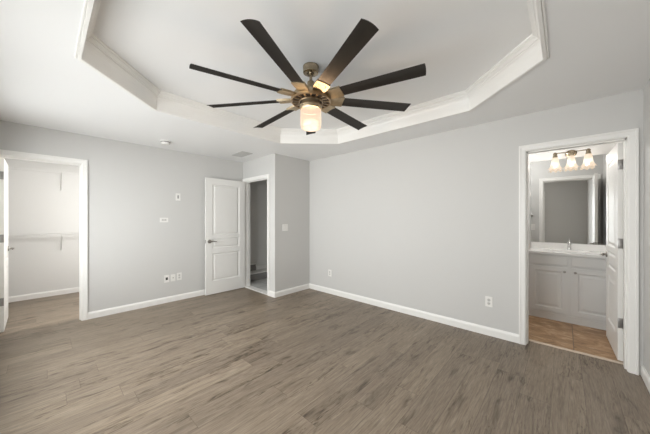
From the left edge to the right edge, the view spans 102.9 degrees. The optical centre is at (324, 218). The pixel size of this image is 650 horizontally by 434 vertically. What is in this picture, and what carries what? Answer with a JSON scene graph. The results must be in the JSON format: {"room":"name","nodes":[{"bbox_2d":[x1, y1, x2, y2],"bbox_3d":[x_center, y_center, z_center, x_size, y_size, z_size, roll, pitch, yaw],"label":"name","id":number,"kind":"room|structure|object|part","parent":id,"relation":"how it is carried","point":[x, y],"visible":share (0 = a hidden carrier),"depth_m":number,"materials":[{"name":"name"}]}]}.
{"room":"empty bedroom","nodes":[
{"label":"empty bedroom","id":0,"kind":"room"},
{"bbox_2d":[4,158,78,296],"bbox_3d":[-4.747,0.117,4.551,0.150,2.440,2.650,0,0,43],"label":"wall","id":1,"kind":"structure","parent":0,"point":[37,204],"depth_m":4.39,"materials":[{"name":"white paint"}]},
{"bbox_2d":[8,287,78,302],"bbox_3d":[-4.686,1.291,4.495,0.015,0.092,2.350,0,0,43],"label":"baseboard","id":2,"kind":"structure","parent":1,"relation":"attached to","point":[75,289],"depth_m":4.38,"materials":[{"name":"white paint"}]},
{"bbox_2d":[8,166,78,190],"bbox_3d":[-4.580,-0.643,4.396,0.306,0.320,2.350,0,0,43],"label":"wire shelf","id":3,"kind":"object","parent":1,"relation":"attached to","point":[15,168],"visible":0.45,"depth_m":4.28,"materials":[{"name":"white metal"}]},
{"bbox_2d":[8,233,78,250],"bbox_3d":[-4.580,0.412,4.396,0.306,0.320,2.350,0,0,43],"label":"wire shelf","id":4,"kind":"object","parent":1,"relation":"attached to","point":[61,234],"visible":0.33,"depth_m":4.26,"materials":[{"name":"white metal"}]},
{"bbox_2d":[0,120,242,311],"bbox_3d":[-2.685,0.117,4.047,0.150,2.440,3.206,0,0,43],"label":"wall","id":5,"kind":"structure","parent":0,"point":[131,186],"depth_m":3.84,"materials":[{"name":"grey paint"}]},
{"bbox_2d":[0,158,13,332],"bbox_3d":[-4.008,0.307,3.233,0.687,2.032,0.150,0,0,42],"label":"door","id":6,"kind":"structure","parent":5,"relation":"in","point":[4,248],"depth_m":3.02,"materials":[{"name":"white paint"}]},
{"bbox_2d":[0,149,87,320],"bbox_3d":[-3.479,0.283,3.187,0.192,2.109,0.807,0,0,43],"label":"door frame","id":7,"kind":"structure","parent":5,"relation":"attached to","point":[83,164],"depth_m":3.39,"materials":[{"name":"white paint"}]},
{"bbox_2d":[88,289,204,318],"bbox_3d":[-2.378,1.291,4.258,0.015,0.092,2.260,0,0,43],"label":"baseboard","id":8,"kind":"structure","parent":5,"relation":"attached to","point":[109,311],"depth_m":3.87,"materials":[{"name":"white paint"}]},
{"bbox_2d":[160,218,167,221],"bbox_3d":[-2.541,0.023,4.087,0.008,0.072,0.117,0,0,43],"label":"power outlet","id":9,"kind":"object","parent":5,"relation":"attached to","point":[161,219],"visible":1,"depth_m":4.08,"materials":[{"name":"plastic"}]},
{"bbox_2d":[164,275,168,282],"bbox_3d":[-2.516,0.957,4.115,0.007,0.117,0.072,0,0,43],"label":"wall jack","id":10,"kind":"object","parent":5,"relation":"attached to","point":[166,277],"visible":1,"depth_m":4.11,"materials":[{"name":"plastic"}]},
{"bbox_2d":[176,193,179,200],"bbox_3d":[-2.405,-0.353,4.236,0.007,0.117,0.072,0,0,43],"label":"wall plate","id":11,"kind":"object","parent":5,"relation":"attached to","point":[177,194],"visible":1,"depth_m":4.24,"materials":[{"name":"plastic"}]},
{"bbox_2d":[177,272,181,279],"bbox_3d":[-2.392,0.949,4.249,0.008,0.120,0.074,0,0,43],"label":"power outlet","id":12,"kind":"object","parent":5,"relation":"attached to","point":[179,275],"visible":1,"depth_m":4.25,"materials":[{"name":"plastic"}]},
{"bbox_2d":[205,177,244,294],"bbox_3d":[-1.806,0.309,4.739,0.150,2.032,0.754,0,0,43],"label":"door","id":13,"kind":"structure","parent":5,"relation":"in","point":[224,199],"depth_m":4.68,"materials":[{"name":"white paint"}]},
{"bbox_2d":[250,180,266,265],"bbox_3d":[-1.353,0.117,6.253,0.150,2.440,1.844,0,0,43],"label":"wall","id":14,"kind":"structure","parent":0,"point":[258,190],"depth_m":5.95,"materials":[{"name":"white paint"}]},
{"bbox_2d":[243,153,279,291],"bbox_3d":[-1.195,0.117,4.778,1.049,2.440,0.110,0,0,43],"label":"wall","id":15,"kind":"structure","parent":0,"point":[269,164],"depth_m":4.44,"materials":[{"name":"grey paint"}]},
{"bbox_2d":[242,174,269,295],"bbox_3d":[-1.244,0.283,4.824,0.870,2.109,0.152,0,0,43],"label":"door frame","id":16,"kind":"structure","parent":15,"relation":"attached to","point":[247,181],"depth_m":5.04,"materials":[{"name":"white paint"}]},
{"bbox_2d":[280,155,308,290],"bbox_3d":[-0.539,0.117,4.825,0.150,2.440,0.848,0,0,43],"label":"wall","id":17,"kind":"structure","parent":0,"point":[294,172],"depth_m":4.70,"materials":[{"name":"grey paint"}]},
{"bbox_2d":[282,224,287,230],"bbox_3d":[-0.696,0.157,4.537,0.010,0.117,0.116,0,0,43],"label":"light switch","id":18,"kind":"object","parent":17,"relation":"attached to","point":[284,226],"visible":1,"depth_m":4.53,"materials":[{"name":"plastic"}]},
{"bbox_2d":[269,284,308,297],"bbox_3d":[-0.630,1.291,4.722,0.172,0.092,0.823,0,0,43],"label":"baseboard","id":19,"kind":"structure","parent":17,"relation":"attached to","point":[306,286],"depth_m":4.58,"materials":[{"name":"white paint"}]},
{"bbox_2d":[0,278,649,433],"bbox_3d":[-0.839,1.385,3.516,7.297,0.104,6.430,0,0,43],"label":"floor","id":20,"kind":"structure","parent":0,"point":[243,360],"depth_m":2.23,"materials":[{"name":"brown wood"}]},
{"bbox_2d":[245,285,266,294],"bbox_3d":[-1.245,1.331,4.823,0.748,0.012,0.132,0,0,43],"label":"threshold","id":21,"kind":"object","parent":20,"relation":"on","point":[250,286],"visible":0.76,"depth_m":4.83,"materials":[{"name":"white paint"}]},
{"bbox_2d":[250,263,266,280],"bbox_3d":[-1.188,1.166,6.101,0.295,0.335,1.840,0,0,43],"label":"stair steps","id":22,"kind":"structure","parent":20,"relation":"on","point":[259,272],"depth_m":5.74,"materials":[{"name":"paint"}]},
{"bbox_3d":[-1.274,1.083,6.181,0.060,0.169,1.840,0,0,43],"label":"skirting","id":23,"kind":"part","parent":22,"relation":"part of","materials":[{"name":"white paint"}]},
{"bbox_2d":[529,253,605,329],"bbox_3d":[3.292,0.903,3.474,0.862,0.861,0.581,0,0,43],"label":"vanity cabinet","id":24,"kind":"object","parent":20,"relation":"on","point":[563,288],"visible":0.86,"depth_m":3.30,"materials":[{"name":"white paint"}]},
{"bbox_3d":[2.962,0.547,3.438,0.386,0.117,0.018,0,0,43],"label":"drawer","id":25,"kind":"part","parent":24,"relation":"part of","materials":[{"name":"white paint"}]},
{"bbox_3d":[2.962,0.931,3.438,0.386,0.595,0.020,0,0,43],"label":"door","id":26,"kind":"part","parent":24,"relation":"part of","materials":[{"name":"white paint"}]},
{"bbox_2d":[529,242,605,257],"bbox_3d":[3.299,0.461,3.482,0.862,0.207,0.567,0,0,43],"label":"countertop","id":27,"kind":"structure","parent":24,"relation":"on","point":[582,250],"depth_m":3.56,"materials":[{"name":"stone"}]},
{"bbox_2d":[567,240,571,249],"bbox_3d":[3.385,0.370,3.586,0.054,0.145,0.162,0,0,43],"label":"faucet","id":28,"kind":"object","parent":27,"relation":"on","point":[568,243],"visible":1,"depth_m":3.60,"materials":[{"name":"silver metal"}]},
{"bbox_2d":[551,249,591,252],"bbox_3d":[3.296,0.501,3.490,0.422,0.126,0.299,0,0,43],"label":"basin","id":29,"kind":"object","parent":27,"relation":"in","point":[554,250],"depth_m":3.53,"materials":[{"name":"ceramic"}]},
{"bbox_3d":[3.126,1.291,3.294,0.862,0.085,0.008,0,0,43],"label":"board","id":30,"kind":"part","parent":24,"relation":"part of","materials":[{"name":"white paint"}]},
{"bbox_3d":[3.277,0.547,3.147,0.400,0.117,0.018,0,0,43],"label":"drawer","id":31,"kind":"part","parent":24,"relation":"part of","materials":[{"name":"white paint"}]},
{"bbox_3d":[3.277,0.931,3.147,0.400,0.595,0.020,0,0,43],"label":"door","id":32,"kind":"part","parent":24,"relation":"part of","materials":[{"name":"white paint"}]},
{"bbox_2d":[529,339,622,364],"bbox_3d":[2.484,1.332,2.607,0.700,0.011,0.036,0,0,43],"label":"threshold","id":33,"kind":"object","parent":20,"relation":"on","point":[554,346],"visible":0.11,"depth_m":2.57,"materials":[{"name":"wood"}]},
{"bbox_2d":[0,0,649,161],"bbox_3d":[-0.505,-1.197,2.510,5.140,0.188,3.904,0,0,43],"label":"ceiling","id":34,"kind":"structure","parent":0,"point":[598,49],"depth_m":1.99,"materials":[{"name":"white paint"}]},
{"bbox_2d":[160,140,170,144],"bbox_3d":[-2.267,-1.075,3.677,0.128,0.055,0.128,0,0,43],"label":"smoke detector","id":35,"kind":"object","parent":34,"relation":"attached to","point":[163,142],"visible":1,"depth_m":3.64,"materials":[{"name":"plastic"}]},
{"bbox_2d":[233,151,252,156],"bbox_3d":[-1.419,-1.098,4.426,0.360,0.010,0.190,0,0,43],"label":"ceiling vent","id":36,"kind":"object","parent":34,"relation":"in","point":[242,153],"visible":1,"depth_m":4.42,"materials":[{"name":"metal"}]},
{"bbox_2d":[189,18,425,134],"bbox_3d":[-0.121,-1.024,2.213,1.808,0.533,1.810,0,0,43],"label":"ceiling fan","id":37,"kind":"object","parent":34,"relation":"hanging from","point":[312,98],"visible":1,"depth_m":1.99,"materials":[{"name":"brown wood"}]},
{"bbox_3d":[-0.616,-1.010,1.875,0.648,0.010,0.114,-1,13,-33],"label":"blade","id":38,"kind":"part","parent":37,"relation":"part of","materials":[{"name":"brown wood"}]},
{"bbox_3d":[-0.708,-1.008,2.270,0.648,0.010,0.114,-1,13,7],"label":"blade","id":39,"kind":"part","parent":37,"relation":"part of","materials":[{"name":"brown wood"}]},
{"bbox_3d":[-0.291,-1.015,1.633,0.114,0.010,0.648,13,4,16],"label":"blade","id":40,"kind":"part","parent":37,"relation":"part of","materials":[{"name":"brown wood"}]},
{"bbox_3d":[-0.525,-1.011,2.631,0.114,0.010,0.648,-19,12,-42],"label":"blade","id":41,"kind":"part","parent":37,"relation":"part of","materials":[{"name":"brown wood"}]},
{"bbox_3d":[-0.120,-0.839,2.200,0.178,0.163,0.178,0,0,43],"label":"lamp shade","id":42,"kind":"part","parent":37,"relation":"part of","materials":[{"name":"white glass"}]},
{"bbox_3d":[0.235,-1.024,2.674,0.114,0.010,0.648,-17,-10,36],"label":"blade","id":43,"kind":"part","parent":37,"relation":"part of","materials":[{"name":"brown wood"}]},
{"bbox_3d":[0.113,-1.022,1.655,0.114,0.010,0.648,13,-5,-22],"label":"blade","id":44,"kind":"part","parent":37,"relation":"part of","materials":[{"name":"brown wood"}]},
{"bbox_3d":[0.456,-1.028,2.335,0.648,0.010,0.114,-1,-13,-13],"label":"blade","id":45,"kind":"part","parent":37,"relation":"part of","materials":[{"name":"brown wood"}]},
{"bbox_3d":[0.408,-1.028,1.932,0.648,0.010,0.114,-1,-13,27],"label":"blade","id":46,"kind":"part","parent":37,"relation":"part of","materials":[{"name":"brown wood"}]},
{"bbox_2d":[74,0,549,143],"bbox_3d":[-0.104,-1.191,2.199,2.991,0.199,2.816,0,0,43],"label":"crown molding","id":47,"kind":"structure","parent":34,"relation":"attached to","point":[90,50],"depth_m":2.52,"materials":[{"name":"white paint"}]},
{"bbox_2d":[309,89,642,374],"bbox_3d":[1.256,0.117,3.644,4.091,2.440,0.150,0,0,43],"label":"wall","id":48,"kind":"structure","parent":0,"point":[430,223],"depth_m":3.32,"materials":[{"name":"grey paint"}]},
{"bbox_2d":[309,283,518,342],"bbox_3d":[0.887,1.291,3.871,3.241,0.092,0.015,0,0,43],"label":"baseboard","id":49,"kind":"structure","parent":48,"relation":"attached to","point":[497,333],"depth_m":3.42,"materials":[{"name":"white paint"}]},
{"bbox_2d":[485,296,492,306],"bbox_3d":[1.876,0.952,2.964,0.072,0.117,0.008,0,0,43],"label":"power outlet","id":50,"kind":"object","parent":48,"relation":"attached to","point":[488,300],"visible":1,"depth_m":2.96,"materials":[{"name":"plastic"}]},
{"bbox_2d":[519,128,638,374],"bbox_3d":[2.436,0.283,2.554,0.822,2.109,0.192,0,0,43],"label":"door frame","id":51,"kind":"structure","parent":48,"relation":"attached to","point":[630,137],"depth_m":2.30,"materials":[{"name":"white paint"}]},
{"bbox_2d":[600,142,622,360],"bbox_3d":[2.969,0.307,2.660,0.150,2.032,0.694,0,0,41],"label":"door","id":52,"kind":"structure","parent":48,"relation":"in","point":[614,158],"depth_m":2.54,"materials":[{"name":"white paint"}]},
{"bbox_2d":[529,143,614,248],"bbox_3d":[3.146,0.117,4.112,1.947,2.440,0.150,0,0,43],"label":"wall","id":53,"kind":"structure","parent":0,"point":[602,148],"depth_m":3.78,"materials":[{"name":"grey paint"}]},
{"bbox_2d":[531,242,605,251],"bbox_3d":[3.485,0.400,3.683,0.862,0.085,0.020,0,0,43],"label":"backsplash","id":54,"kind":"structure","parent":53,"relation":"attached to","point":[586,247],"depth_m":3.66,"materials":[{"name":"stone"}]},
{"bbox_2d":[531,154,606,244],"bbox_3d":[3.488,-0.255,3.689,0.866,1.216,0.006,0,0,43],"label":"vanity mirror","id":55,"kind":"object","parent":53,"relation":"attached to","point":[567,204],"visible":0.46,"depth_m":3.69,"materials":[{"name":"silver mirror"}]},
{"bbox_2d":[548,148,596,170],"bbox_3d":[3.428,-0.835,3.604,0.501,0.279,0.214,0,0,43],"label":"vanity light","id":56,"kind":"object","parent":53,"relation":"attached to","point":[588,161],"visible":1,"depth_m":3.56,"materials":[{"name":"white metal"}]},
{"bbox_3d":[3.289,-0.781,3.700,0.157,0.171,0.157,0,0,20],"label":"lamp shade","id":57,"kind":"part","parent":56,"relation":"part of","materials":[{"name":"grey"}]},
{"bbox_3d":[3.412,-0.781,3.587,0.157,0.171,0.157,0,0,20],"label":"lamp shade","id":58,"kind":"part","parent":56,"relation":"part of","materials":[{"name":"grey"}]},
{"bbox_3d":[3.535,-0.781,3.474,0.157,0.171,0.157,0,0,-25],"label":"lamp shade","id":59,"kind":"part","parent":56,"relation":"part of","materials":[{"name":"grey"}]},
{"bbox_2d":[615,79,649,375],"bbox_3d":[2.041,0.117,1.368,0.150,2.440,5.680,0,0,43],"label":"wall","id":60,"kind":"structure","parent":0,"point":[646,91],"depth_m":2.12,"materials":[{"name":"grey paint"}]},
{"bbox_2d":[641,365,649,392],"bbox_3d":[1.379,1.291,0.772,0.015,0.092,3.904,0,0,43],"label":"baseboard","id":61,"kind":"structure","parent":60,"relation":"attached to","point":[645,376],"depth_m":2.08,"materials":[{"name":"white paint"}]}
]}

